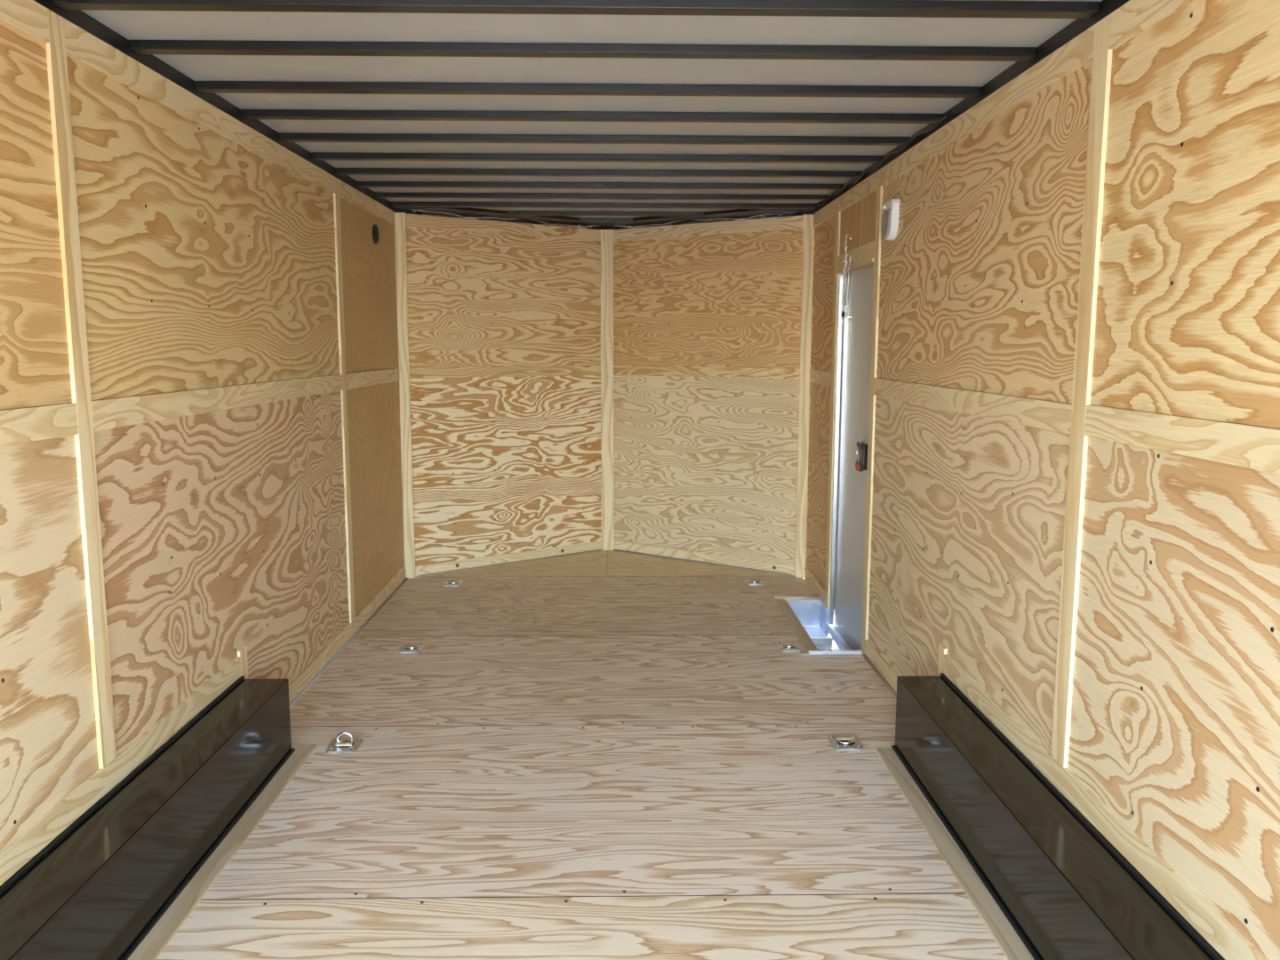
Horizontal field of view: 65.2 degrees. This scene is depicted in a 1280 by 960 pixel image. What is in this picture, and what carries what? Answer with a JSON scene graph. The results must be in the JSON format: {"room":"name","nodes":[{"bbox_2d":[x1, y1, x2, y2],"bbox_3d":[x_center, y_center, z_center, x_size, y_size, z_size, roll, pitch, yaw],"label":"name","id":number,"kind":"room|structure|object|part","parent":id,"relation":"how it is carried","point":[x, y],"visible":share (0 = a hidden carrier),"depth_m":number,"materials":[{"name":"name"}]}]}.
{"room":"cargo space","nodes":[
{"label":"cargo space","id":0,"kind":"room"},
{"bbox_2d":[0,19,404,887],"bbox_3d":[-1.384,-0.006,2.415,0.037,2.242,7.240,0,8,-1],"label":"wall","id":1,"kind":"structure","parent":0,"point":[208,262],"depth_m":2.92,"materials":[{"name":"brown wood"}]},
{"bbox_2d":[0,0,49,42],"bbox_3d":[-1.325,-0.796,0.491,0.010,0.075,3.638,0,8,-1],"label":"trim","id":2,"kind":"structure","parent":1,"relation":"attached to","point":[30,17],"depth_m":2.21,"materials":[{"name":"brown wood"}]},
{"bbox_3d":[-1.337,-0.388,0.557,0.010,0.898,3.660,0,8,-1],"label":"plywood panel","id":3,"kind":"part","parent":1,"relation":"part of","materials":[{"name":"beige wood"}]},
{"bbox_2d":[0,402,78,447],"bbox_3d":[-1.327,0.096,0.612,0.010,0.075,3.638,0,8,-1],"label":"trim","id":4,"kind":"structure","parent":1,"relation":"attached to","point":[31,424],"depth_m":2.25,"materials":[{"name":"brown wood"}]},
{"bbox_3d":[-1.339,0.558,0.685,0.010,0.949,3.660,0,8,-1],"label":"plywood panel","id":5,"kind":"part","parent":1,"relation":"part of","materials":[{"name":"beige wood"}]},
{"bbox_2d":[45,8,116,768],"bbox_3d":[-1.363,-0.178,2.447,0.010,1.826,0.069,0,8,-1],"label":"trim","id":6,"kind":"structure","parent":1,"relation":"attached to","point":[56,50],"depth_m":2.43,"materials":[{"name":"brown wood"}]},
{"bbox_2d":[0,656,240,886],"bbox_3d":[-1.338,0.949,1.193,0.010,0.067,4.560,0,8,-1],"label":"trim","id":7,"kind":"structure","parent":1,"relation":"attached to","point":[13,856],"depth_m":2.55,"materials":[{"name":"brown wood"}]},
{"bbox_2d":[64,18,335,193],"bbox_3d":[-1.383,-1.202,3.479,0.010,0.075,2.249,0,8,-1],"label":"trim","id":8,"kind":"structure","parent":1,"relation":"attached to","point":[82,45],"depth_m":2.98,"materials":[{"name":"brown wood"}]},
{"bbox_3d":[-1.394,-0.790,3.522,0.010,0.898,2.315,0,8,-1],"label":"plywood panel","id":9,"kind":"part","parent":1,"relation":"part of","materials":[{"name":"beige wood"}]},
{"bbox_2d":[33,0,395,211],"bbox_3d":[-1.364,-1.094,2.247,0.023,0.040,7.200,0,8,-1],"label":"roof rail","id":10,"kind":"object","parent":1,"relation":"attached to","point":[78,18],"visible":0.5,"depth_m":3.00,"materials":[{"name":"black metal"}]},
{"bbox_2d":[91,374,342,431],"bbox_3d":[-1.386,-0.309,3.601,0.010,0.075,2.249,0,8,-1],"label":"trim","id":11,"kind":"structure","parent":1,"relation":"attached to","point":[122,412],"depth_m":3.11,"materials":[{"name":"brown wood"}]},
{"bbox_3d":[-1.397,0.266,3.665,0.010,1.173,2.315,0,8,-1],"label":"plywood panel","id":12,"kind":"part","parent":1,"relation":"part of","materials":[{"name":"beige wood"}]},
{"bbox_2d":[237,645,247,679],"bbox_3d":[-1.383,0.769,3.502,0.010,0.372,0.062,0,8,-1],"label":"trim","id":13,"kind":"structure","parent":1,"relation":"attached to","point":[242,652],"depth_m":3.48,"materials":[{"name":"brown wood"}]},
{"bbox_2d":[288,623,351,703],"bbox_3d":[-1.397,0.822,4.218,0.010,0.075,1.330,0,8,-1],"label":"trim","id":14,"kind":"structure","parent":1,"relation":"attached to","point":[313,668],"depth_m":4.34,"materials":[{"name":"brown wood"}]},
{"bbox_2d":[333,176,355,635],"bbox_3d":[-1.408,-0.315,4.773,0.010,2.180,0.072,0,8,-1],"label":"trim","id":15,"kind":"structure","parent":1,"relation":"attached to","point":[336,196],"depth_m":4.75,"materials":[{"name":"brown wood"}]},
{"bbox_2d":[338,179,394,224],"bbox_3d":[-1.418,-1.441,5.243,0.010,0.075,1.159,0,8,-1],"label":"trim","id":16,"kind":"structure","parent":1,"relation":"attached to","point":[349,194],"depth_m":5.15,"materials":[{"name":"brown wood"}]},
{"bbox_3d":[-1.429,-1.030,5.290,0.010,0.898,1.245,0,8,-1],"label":"plywood panel","id":17,"kind":"part","parent":1,"relation":"part of","materials":[{"name":"brown wood"}]},
{"bbox_2d":[345,368,399,389],"bbox_3d":[-1.420,-0.548,5.364,0.010,0.075,1.159,0,8,-1],"label":"trim","id":18,"kind":"structure","parent":1,"relation":"attached to","point":[363,379],"depth_m":5.28,"materials":[{"name":"brown wood"}]},
{"bbox_2d":[372,224,378,244],"bbox_3d":[-1.421,-1.321,5.380,0.014,0.108,0.108,0,8,-1],"label":"air vent","id":19,"kind":"object","parent":1,"relation":"in","point":[375,231],"visible":1,"depth_m":5.37,"materials":[{"name":"black plastic"}]},
{"bbox_3d":[-1.431,0.026,5.434,0.010,1.173,1.245,0,8,-1],"label":"plywood panel","id":20,"kind":"part","parent":1,"relation":"part of","materials":[{"name":"beige wood"}]},
{"bbox_2d":[355,567,405,631],"bbox_3d":[-1.423,0.645,5.526,0.010,0.075,1.159,0,8,-1],"label":"trim","id":21,"kind":"structure","parent":1,"relation":"attached to","point":[364,614],"depth_m":5.43,"materials":[{"name":"brown wood"}]},
{"bbox_2d":[394,208,607,567],"bbox_3d":[-0.829,-0.554,6.459,1.522,2.242,0.037,-5,10,-36],"label":"wall","id":22,"kind":"structure","parent":0,"point":[501,465],"depth_m":6.41,"materials":[{"name":"brown wood"}]},
{"bbox_2d":[394,212,415,578],"bbox_3d":[-1.404,-0.480,5.985,0.062,2.180,0.010,0,8,-1],"label":"trim","id":23,"kind":"structure","parent":22,"relation":"attached to","point":[400,235],"depth_m":5.97,"materials":[{"name":"brown wood"}]},
{"bbox_2d":[405,213,600,241],"bbox_3d":[-0.831,-1.582,6.289,1.419,0.075,0.010,-5,10,-36],"label":"trim","id":24,"kind":"structure","parent":22,"relation":"attached to","point":[412,220],"depth_m":6.25,"materials":[{"name":"brown wood"}]},
{"bbox_3d":[-0.833,-1.173,6.356,1.491,0.898,0.010,-5,10,-36],"label":"plywood panel","id":25,"kind":"part","parent":22,"relation":"part of","materials":[{"name":"beige wood"}]},
{"bbox_2d":[420,213,586,228],"bbox_3d":[-0.828,-1.625,6.289,1.170,0.010,0.012,-5,10,-36],"label":"metal strip","id":26,"kind":"object","parent":22,"relation":"attached to","point":[430,214],"visible":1,"depth_m":6.25,"materials":[{"name":"metal"}]},
{"bbox_2d":[409,365,600,378],"bbox_3d":[-0.833,-0.694,6.409,1.419,0.065,0.010,-5,10,-36],"label":"trim","id":27,"kind":"structure","parent":22,"relation":"attached to","point":[428,372],"depth_m":6.37,"materials":[{"name":"brown wood"}]},
{"bbox_3d":[-0.835,-0.099,6.502,1.491,1.209,0.010,-5,10,-36],"label":"plywood panel","id":28,"kind":"part","parent":22,"relation":"part of","materials":[{"name":"beige wood"}]},
{"bbox_2d":[415,540,601,575],"bbox_3d":[-0.836,0.511,6.572,1.419,0.062,0.011,-5,10,-36],"label":"trim","id":29,"kind":"structure","parent":22,"relation":"attached to","point":[426,569],"depth_m":6.54,"materials":[{"name":"brown wood"}]},
{"bbox_2d":[600,229,613,550],"bbox_3d":[-0.223,-0.593,6.840,0.084,2.180,0.028,0,8,-1],"label":"trim","id":30,"kind":"structure","parent":22,"relation":"attached to","point":[606,235],"depth_m":6.82,"materials":[{"name":"brown wood"}]},
{"bbox_2d":[155,550,1007,959],"bbox_3d":[-0.149,1.072,3.043,2.530,0.102,8.147,0,8,-1],"label":"floor","id":31,"kind":"structure","parent":0,"point":[604,755],"depth_m":3.16,"materials":[{"name":"brown wood"}]},
{"bbox_2d":[0,675,295,959],"bbox_3d":[-1.248,1.122,1.232,0.171,0.284,4.547,0,8,-1],"label":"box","id":32,"kind":"object","parent":31,"relation":"on","point":[99,889],"visible":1,"depth_m":2.50,"materials":[{"name":"black metal"}]},
{"bbox_2d":[127,744,316,959],"bbox_3d":[-1.137,1.256,1.271,0.060,0.009,4.625,0,8,-1],"label":"trim","id":33,"kind":"structure","parent":31,"relation":"on","point":[156,940],"depth_m":2.74,"materials":[{"name":"brown wood"}]},
{"bbox_2d":[325,731,363,752],"bbox_3d":[-1.052,0.923,3.566,0.108,0.052,0.120,0,8,-1],"label":"ring","id":34,"kind":"object","parent":31,"relation":"on","point":[338,745],"visible":1,"depth_m":3.56,"materials":[{"name":"metal"}]},
{"bbox_2d":[289,577,407,709],"bbox_3d":[-1.398,0.774,4.834,0.016,0.016,2.565,0,8,-1],"label":"sealant","id":35,"kind":"structure","parent":31,"relation":"on","point":[381,605],"depth_m":4.68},
{"bbox_2d":[397,643,424,652],"bbox_3d":[-1.075,0.785,4.706,0.108,0.018,0.120,0,8,-1],"label":"anchor","id":36,"kind":"object","parent":31,"relation":"on","point":[405,647],"visible":1,"depth_m":4.69,"materials":[{"name":"silver metal"}]},
{"bbox_2d":[442,580,463,586],"bbox_3d":[-1.115,0.612,5.980,0.108,0.018,0.120,0,8,-1],"label":"anchor","id":37,"kind":"object","parent":31,"relation":"on","point":[449,583],"visible":1,"depth_m":5.96,"materials":[{"name":"silver metal"}]},
{"bbox_2d":[413,549,601,578],"bbox_3d":[-0.837,0.543,6.549,1.403,0.016,0.056,-6,10,-37],"label":"sealant","id":38,"kind":"structure","parent":31,"relation":"on","point":[502,564],"depth_m":6.51,"materials":[{"name":"beige"}]},
{"bbox_3d":[-0.813,0.549,6.588,1.186,0.018,0.829,0,8,-1],"label":"panel","id":39,"kind":"part","parent":31,"relation":"part of","materials":[{"name":"brown wood"}]},
{"bbox_3d":[-0.129,1.171,2.015,2.464,0.018,1.180,0,8,-1],"label":"panel","id":40,"kind":"part","parent":31,"relation":"part of","materials":[{"name":"brown wood"}]},
{"bbox_3d":[-0.152,1.012,3.186,2.464,0.018,1.175,0,8,-1],"label":"panel","id":41,"kind":"part","parent":31,"relation":"part of","materials":[{"name":"brown wood"}]},
{"bbox_3d":[-0.198,0.690,5.558,2.465,0.018,1.264,0,8,-1],"label":"panel","id":42,"kind":"part","parent":31,"relation":"part of","materials":[{"name":"brown wood"}]},
{"bbox_3d":[-0.174,0.854,4.351,2.465,0.018,1.169,0,8,-1],"label":"panel","id":43,"kind":"part","parent":31,"relation":"part of","materials":[{"name":"brown wood"}]},
{"bbox_3d":[0.376,0.549,6.611,1.186,0.018,0.829,0,8,-1],"label":"panel","id":44,"kind":"part","parent":31,"relation":"part of","materials":[{"name":"brown wood"}]},
{"bbox_2d":[613,549,796,577],"bbox_3d":[0.402,0.543,6.573,1.403,0.016,0.056,6,9,35],"label":"sealant","id":45,"kind":"structure","parent":31,"relation":"on","point":[725,565],"depth_m":6.54,"materials":[{"name":"beige"}]},
{"bbox_2d":[744,579,764,585],"bbox_3d":[0.690,0.611,6.020,0.108,0.018,0.120,0,8,-1],"label":"ring","id":46,"kind":"object","parent":31,"relation":"on","point":[750,582],"visible":1,"depth_m":6.00,"materials":[{"name":"silver metal"}]},
{"bbox_2d":[776,641,802,651],"bbox_3d":[0.707,0.785,4.741,0.108,0.018,0.120,0,8,-1],"label":"ring","id":47,"kind":"object","parent":31,"relation":"on","point":[795,646],"visible":1,"depth_m":4.72,"materials":[{"name":"silver metal"}]},
{"bbox_2d":[773,596,864,655],"bbox_3d":[0.920,0.812,5.147,0.380,0.181,1.055,0,8,-1],"label":"well","id":48,"kind":"object","parent":31,"relation":"in","point":[808,620],"visible":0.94,"depth_m":5.47,"materials":[{"name":"metal"}]},
{"bbox_3d":[0.796,0.736,5.141,0.058,0.006,0.969,0,8,-1],"label":"rail","id":49,"kind":"part","parent":48,"relation":"part of","materials":[{"name":"brown wood"}]},
{"bbox_3d":[0.888,0.665,5.642,0.265,0.014,0.034,0,8,-1],"label":"edge trim","id":50,"kind":"part","parent":48,"relation":"part of","materials":[{"name":"wood"}]},
{"bbox_3d":[0.947,0.898,5.164,0.325,0.008,1.025,0,8,-1],"label":"tread plate","id":51,"kind":"part","parent":48,"relation":"part of","materials":[{"name":"silver metal"}]},
{"bbox_3d":[0.890,0.799,4.636,0.300,0.018,0.046,0,8,-1],"label":"edge trim","id":52,"kind":"part","parent":48,"relation":"part of","materials":[{"name":"metal"}]},
{"bbox_2d":[827,735,863,750],"bbox_3d":[0.739,0.940,3.599,0.108,0.018,0.120,0,8,-1],"label":"ring","id":53,"kind":"object","parent":31,"relation":"on","point":[852,742],"visible":1,"depth_m":3.58,"materials":[{"name":"metal"}]},
{"bbox_3d":[0.739,0.945,3.600,0.063,0.006,0.063,0,8,-1],"label":"dish","id":54,"kind":"part","parent":53,"relation":"part of","materials":[{"name":"metal"}]},
{"bbox_2d":[863,654,896,699],"bbox_3d":[1.044,0.878,4.111,0.016,0.016,1.010,0,8,-1],"label":"sealant","id":55,"kind":"structure","parent":31,"relation":"on","point":[865,656],"depth_m":4.31,"materials":[{"name":"beige"}]},
{"bbox_2d":[875,747,1034,959],"bbox_3d":[0.907,1.259,1.281,0.060,0.009,4.565,0,8,-1],"label":"trim","id":56,"kind":"structure","parent":31,"relation":"on","point":[995,920],"depth_m":2.74,"materials":[{"name":"brown wood"}]},
{"bbox_2d":[891,672,1223,959],"bbox_3d":[1.020,1.121,1.276,0.171,0.284,4.547,0,8,-1],"label":"wheel well","id":57,"kind":"object","parent":31,"relation":"on","point":[1066,892],"visible":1,"depth_m":2.47,"materials":[{"name":"black metal"}]},
{"bbox_2d":[80,0,1102,217],"bbox_3d":[-0.144,-1.187,2.721,2.480,0.020,8.117,0,8,-1],"label":"ceiling","id":58,"kind":"structure","parent":0,"point":[132,25],"depth_m":3.01,"materials":[{"name":"white metal"}]},
{"bbox_2d":[395,207,607,226],"bbox_3d":[-0.784,-1.642,6.208,1.535,0.018,0.197,-5,10,-36],"label":"roof rail","id":59,"kind":"object","parent":58,"relation":"attached to","point":[465,211],"visible":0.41,"depth_m":6.08,"materials":[{"name":"black metal"}]},
{"bbox_2d":[405,208,602,227],"bbox_3d":[-0.811,-1.633,6.266,1.391,0.026,0.019,-5,10,-36],"label":"wiring","id":60,"kind":"object","parent":59,"relation":"attached to","point":[414,211],"visible":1,"depth_m":6.20,"materials":[{"name":"black plastic"}]},
{"bbox_2d":[53,0,1099,18],"bbox_3d":[-0.136,-1.113,2.350,2.432,0.024,0.056,0,8,-1],"label":"roof beam","id":61,"kind":"structure","parent":58,"relation":"attached to","point":[810,8],"depth_m":2.34,"materials":[{"name":"black metal"}]},
{"bbox_2d":[128,40,1036,61],"bbox_3d":[-0.143,-1.162,2.709,2.432,0.024,0.056,0,8,-1],"label":"roof beam","id":62,"kind":"structure","parent":58,"relation":"attached to","point":[188,47],"depth_m":2.69,"materials":[{"name":"black metal"}]},
{"bbox_2d":[195,80,981,97],"bbox_3d":[-0.151,-1.218,3.123,2.432,0.024,0.056,0,8,-1],"label":"roof beam","id":63,"kind":"structure","parent":58,"relation":"attached to","point":[204,86],"depth_m":3.11,"materials":[{"name":"black metal"}]},
{"bbox_2d":[240,109,943,123],"bbox_3d":[-0.159,-1.269,3.494,2.432,0.024,0.056,0,8,-1],"label":"roof beam","id":64,"kind":"structure","parent":58,"relation":"attached to","point":[248,114],"depth_m":3.48,"materials":[{"name":"black metal"}]},
{"bbox_2d":[279,132,910,145],"bbox_3d":[-0.166,-1.321,3.882,2.432,0.024,0.056,0,8,-1],"label":"roof beam","id":65,"kind":"structure","parent":58,"relation":"attached to","point":[421,138],"depth_m":3.87,"materials":[{"name":"black metal"}]},
{"bbox_2d":[311,152,884,163],"bbox_3d":[-0.174,-1.374,4.272,2.432,0.024,0.056,0,8,-1],"label":"roof beam","id":66,"kind":"structure","parent":58,"relation":"attached to","point":[316,156],"depth_m":4.25,"materials":[{"name":"black metal"}]},
{"bbox_2d":[336,168,863,177],"bbox_3d":[-0.181,-1.425,4.646,2.432,0.024,0.056,0,8,-1],"label":"roof beam","id":67,"kind":"structure","parent":58,"relation":"attached to","point":[340,171],"depth_m":4.63,"materials":[{"name":"black metal"}]},
{"bbox_2d":[357,181,845,190],"bbox_3d":[-0.188,-1.476,5.019,2.432,0.024,0.056,0,8,-1],"label":"roof beam","id":68,"kind":"structure","parent":58,"relation":"attached to","point":[361,184],"depth_m":5.00,"materials":[{"name":"black metal"}]},
{"bbox_2d":[376,192,829,200],"bbox_3d":[-0.196,-1.526,5.388,2.432,0.024,0.056,0,8,-1],"label":"roof beam","id":69,"kind":"structure","parent":58,"relation":"attached to","point":[444,196],"depth_m":5.37,"materials":[{"name":"black metal"}]},
{"bbox_2d":[390,201,816,208],"bbox_3d":[-0.202,-1.573,5.734,2.432,0.024,0.056,0,8,-1],"label":"roof beam","id":70,"kind":"structure","parent":58,"relation":"attached to","point":[480,204],"depth_m":5.71,"materials":[{"name":"black metal"}]},
{"bbox_2d":[506,210,703,216],"bbox_3d":[-0.209,-1.622,6.096,1.200,0.024,0.056,0,8,-1],"label":"roof beam","id":71,"kind":"structure","parent":58,"relation":"attached to","point":[508,212],"depth_m":6.07,"materials":[{"name":"black metal"}]},
{"bbox_2d":[576,217,636,223],"bbox_3d":[-0.216,-1.666,6.423,0.380,0.024,0.056,0,8,-1],"label":"roof beam","id":72,"kind":"structure","parent":58,"relation":"attached to","point":[581,220],"depth_m":6.40,"materials":[{"name":"black metal"}]},
{"bbox_2d":[607,208,812,226],"bbox_3d":[0.361,-1.642,6.230,1.534,0.018,0.197,5,9,34],"label":"roof rail","id":73,"kind":"object","parent":58,"relation":"attached to","point":[737,212],"visible":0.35,"depth_m":6.13,"materials":[{"name":"black metal"}]},
{"bbox_2d":[607,210,813,566],"bbox_3d":[0.396,-0.554,6.483,1.522,2.242,0.037,5,9,34],"label":"wall","id":74,"kind":"structure","parent":0,"point":[708,465],"depth_m":6.43,"materials":[{"name":"brown wood"}]},
{"bbox_2d":[613,540,795,575],"bbox_3d":[0.400,0.510,6.596,1.419,0.062,0.011,5,9,34],"label":"trim","id":75,"kind":"structure","parent":74,"relation":"attached to","point":[751,564],"depth_m":6.56,"materials":[{"name":"brown wood"}]},
{"bbox_2d":[613,365,799,379],"bbox_3d":[0.402,-0.694,6.433,1.419,0.065,0.010,5,9,34],"label":"trim","id":76,"kind":"structure","parent":74,"relation":"attached to","point":[792,373],"depth_m":6.40,"materials":[{"name":"brown wood"}]},
{"bbox_3d":[0.402,-0.099,6.526,1.491,1.209,0.010,5,9,34],"label":"plywood panel","id":77,"kind":"part","parent":74,"relation":"part of","materials":[{"name":"beige wood"}]},
{"bbox_2d":[611,210,803,227],"bbox_3d":[0.389,-1.631,6.293,1.391,0.031,0.034,5,9,33],"label":"wiring","id":78,"kind":"object","parent":74,"relation":"attached to","point":[792,212],"visible":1,"depth_m":6.20,"materials":[{"name":"black plastic"}]},
{"bbox_2d":[626,215,788,228],"bbox_3d":[0.402,-1.626,6.312,1.170,0.010,0.012,5,9,34],"label":"metal strip","id":79,"kind":"object","parent":74,"relation":"attached to","point":[777,216],"visible":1,"depth_m":6.29,"materials":[{"name":"metal"}]},
{"bbox_2d":[613,215,803,241],"bbox_3d":[0.404,-1.582,6.313,1.419,0.075,0.010,5,9,34],"label":"trim","id":80,"kind":"structure","parent":74,"relation":"attached to","point":[791,222],"depth_m":6.28,"materials":[{"name":"brown wood"}]},
{"bbox_3d":[0.404,-1.174,6.380,1.491,0.898,0.010,5,9,34],"label":"plywood panel","id":81,"kind":"part","parent":74,"relation":"part of","materials":[{"name":"brown wood"}]},
{"bbox_2d":[794,214,813,577],"bbox_3d":[0.990,-0.480,6.031,0.060,2.180,0.010,0,8,-1],"label":"trim","id":82,"kind":"structure","parent":74,"relation":"attached to","point":[808,219],"depth_m":6.02,"materials":[{"name":"brown wood"}]},
{"bbox_2d":[805,0,1279,959],"bbox_3d":[1.109,-0.007,2.463,0.037,2.242,7.240,0,8,-1],"label":"wall","id":83,"kind":"structure","parent":0,"point":[1175,716],"depth_m":2.30,"materials":[{"name":"brown wood"}]},
{"bbox_2d":[804,566,824,603],"bbox_3d":[1.022,0.607,5.843,0.010,0.075,0.615,0,8,-1],"label":"trim","id":84,"kind":"structure","parent":83,"relation":"attached to","point":[811,579],"depth_m":5.83,"materials":[{"name":"brown wood"}]},
{"bbox_3d":[1.033,-0.010,5.747,0.010,1.173,0.710,0,8,-1],"label":"plywood panel","id":85,"kind":"part","parent":83,"relation":"part of","materials":[{"name":"beige wood"}]},
{"bbox_2d":[808,369,831,386],"bbox_3d":[1.024,-0.582,5.682,0.010,0.075,0.615,0,8,-1],"label":"trim","id":86,"kind":"structure","parent":83,"relation":"attached to","point":[819,377],"depth_m":5.65,"materials":[{"name":"brown wood"}]},
{"bbox_3d":[1.036,-1.065,5.604,0.010,0.902,0.710,0,8,-1],"label":"plywood panel","id":87,"kind":"part","parent":83,"relation":"part of","materials":[{"name":"beige wood"}]},
{"bbox_2d":[813,199,836,226],"bbox_3d":[1.026,-1.479,5.560,0.010,0.075,0.615,0,8,-1],"label":"trim","id":88,"kind":"structure","parent":83,"relation":"attached to","point":[828,211],"depth_m":5.55,"materials":[{"name":"brown wood"}]},
{"bbox_2d":[824,197,840,607],"bbox_3d":[1.031,-0.389,5.354,0.010,2.180,0.078,0,8,-1],"label":"trim","id":89,"kind":"structure","parent":83,"relation":"attached to","point":[837,212],"depth_m":5.34,"materials":[{"name":"brown wood"}]},
{"bbox_2d":[841,234,851,324],"bbox_3d":[1.028,-1.000,5.019,0.029,0.440,0.099,0,8,-1],"label":"chain","id":90,"kind":"object","parent":83,"relation":"hanging from","point":[845,260],"visible":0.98,"depth_m":5.03,"materials":[{"name":"silver metal"}]},
{"bbox_2d":[825,257,873,649],"bbox_3d":[1.064,-0.077,4.971,0.079,1.965,0.890,0,8,-1],"label":"door","id":91,"kind":"structure","parent":83,"relation":"in","point":[844,627],"depth_m":5.10,"materials":[{"name":"metal"}]},
{"bbox_3d":[1.048,0.851,5.104,0.043,0.040,0.875,0,8,-1],"label":"sill","id":92,"kind":"part","parent":91,"relation":"part of","materials":[{"name":"metal"}]},
{"bbox_2d":[844,256,855,318],"bbox_3d":[1.027,-0.950,4.947,0.036,0.290,0.244,1,8,4],"label":"spring","id":93,"kind":"object","parent":83,"relation":"hanging from","point":[848,280],"visible":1,"depth_m":4.92,"materials":[{"name":"silver metal"}]},
{"bbox_2d":[837,240,874,270],"bbox_3d":[1.041,-1.077,4.835,0.010,0.075,0.765,0,8,-1],"label":"trim","id":94,"kind":"structure","parent":83,"relation":"attached to","point":[867,252],"depth_m":4.76,"materials":[{"name":"brown wood"}]},
{"bbox_2d":[839,171,877,211],"bbox_3d":[1.041,-1.375,4.795,0.010,0.075,0.766,0,8,-1],"label":"trim","id":95,"kind":"structure","parent":83,"relation":"attached to","point":[868,186],"depth_m":4.76,"materials":[{"name":"brown wood"}]},
{"bbox_3d":[1.051,-1.263,4.813,0.010,0.298,0.775,0,8,-1],"label":"plywood panel","id":96,"kind":"part","parent":83,"relation":"part of","materials":[{"name":"brown wood"}]},
{"bbox_2d":[861,168,882,652],"bbox_3d":[1.047,-0.275,4.519,0.010,2.180,0.073,0,8,-1],"label":"trim","id":97,"kind":"structure","parent":83,"relation":"attached to","point":[879,188],"depth_m":4.51,"materials":[{"name":"brown wood"}]},
{"bbox_2d":[864,639,898,693],"bbox_3d":[1.055,0.842,4.114,0.010,0.075,1.025,0,8,-1],"label":"trim","id":98,"kind":"structure","parent":83,"relation":"attached to","point":[884,668],"depth_m":4.34,"materials":[{"name":"brown wood"}]},
{"bbox_2d":[880,199,899,239],"bbox_3d":[1.038,-1.080,4.168,0.040,0.160,0.144,0,8,-1],"label":"dome light","id":99,"kind":"object","parent":83,"relation":"attached to","point":[890,216],"visible":1,"depth_m":4.12,"materials":[{"name":"white plastic"}]},
{"bbox_2d":[937,643,947,675],"bbox_3d":[1.066,0.768,3.550,0.010,0.372,0.062,0,8,-1],"label":"trim","id":100,"kind":"structure","parent":83,"relation":"attached to","point":[942,650],"depth_m":3.53,"materials":[{"name":"brown wood"}]},
{"bbox_3d":[1.076,0.287,3.555,0.010,1.173,2.055,0,8,-1],"label":"plywood panel","id":101,"kind":"part","parent":83,"relation":"part of","materials":[{"name":"beige wood"}]},
{"bbox_2d":[813,0,1129,214],"bbox_3d":[1.095,-1.095,2.295,0.023,0.040,7.200,0,8,-1],"label":"roof rail","id":102,"kind":"object","parent":83,"relation":"attached to","point":[1107,7],"visible":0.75,"depth_m":2.91,"materials":[{"name":"black metal"}]},
{"bbox_2d":[812,111,951,210],"bbox_3d":[1.028,-1.406,4.599,0.010,0.030,2.451,0,8,-1],"label":"cable","id":103,"kind":"object","parent":102,"relation":"attached to","point":[950,112],"visible":1,"depth_m":4.15,"materials":[{"name":"black plastic"}]},
{"bbox_2d":[873,377,1071,434],"bbox_3d":[1.067,-0.284,3.487,0.010,0.075,1.965,0,8,-1],"label":"trim","id":104,"kind":"structure","parent":83,"relation":"attached to","point":[1049,415],"depth_m":3.09,"materials":[{"name":"brown wood"}]},
{"bbox_3d":[1.078,-0.768,3.412,0.010,0.902,2.055,0,8,-1],"label":"plywood panel","id":105,"kind":"part","parent":83,"relation":"part of","materials":[{"name":"beige wood"}]},
{"bbox_2d":[880,24,1094,185],"bbox_3d":[1.069,-1.181,3.366,0.010,0.075,1.965,0,8,-1],"label":"trim","id":106,"kind":"structure","parent":83,"relation":"attached to","point":[1078,52],"depth_m":2.96,"materials":[{"name":"brown wood"}]},
{"bbox_2d":[1050,13,1111,767],"bbox_3d":[1.087,-0.176,2.470,0.010,1.826,0.077,0,8,-1],"label":"trim","id":107,"kind":"structure","parent":83,"relation":"attached to","point":[1101,56],"depth_m":2.46,"materials":[{"name":"brown wood"}]},
{"bbox_2d":[943,654,1268,959],"bbox_3d":[1.111,0.948,1.240,0.010,0.067,4.560,0,8,-1],"label":"trim","id":108,"kind":"structure","parent":83,"relation":"attached to","point":[1229,942],"depth_m":2.27,"materials":[{"name":"brown wood"}]},
{"bbox_2d":[1108,0,1194,49],"bbox_3d":[1.125,-0.793,0.524,0.010,0.079,3.609,0,8,-1],"label":"trim","id":109,"kind":"structure","parent":83,"relation":"attached to","point":[1134,17],"depth_m":2.19,"materials":[{"name":"brown wood"}]},
{"bbox_3d":[1.131,0.559,0.719,0.010,0.949,3.630,0,8,-1],"label":"plywood panel","id":110,"kind":"part","parent":83,"relation":"part of","materials":[{"name":"beige wood"}]},
{"bbox_2d":[1084,404,1279,473],"bbox_3d":[1.122,0.097,0.645,0.010,0.075,3.609,0,8,-1],"label":"trim","id":111,"kind":"structure","parent":83,"relation":"attached to","point":[1254,447],"depth_m":1.98,"materials":[{"name":"brown wood"}]},
{"bbox_3d":[1.133,-0.387,0.590,0.010,0.898,3.630,0,8,-1],"label":"plywood panel","id":112,"kind":"part","parent":83,"relation":"part of","materials":[{"name":"beige wood"}]}
]}

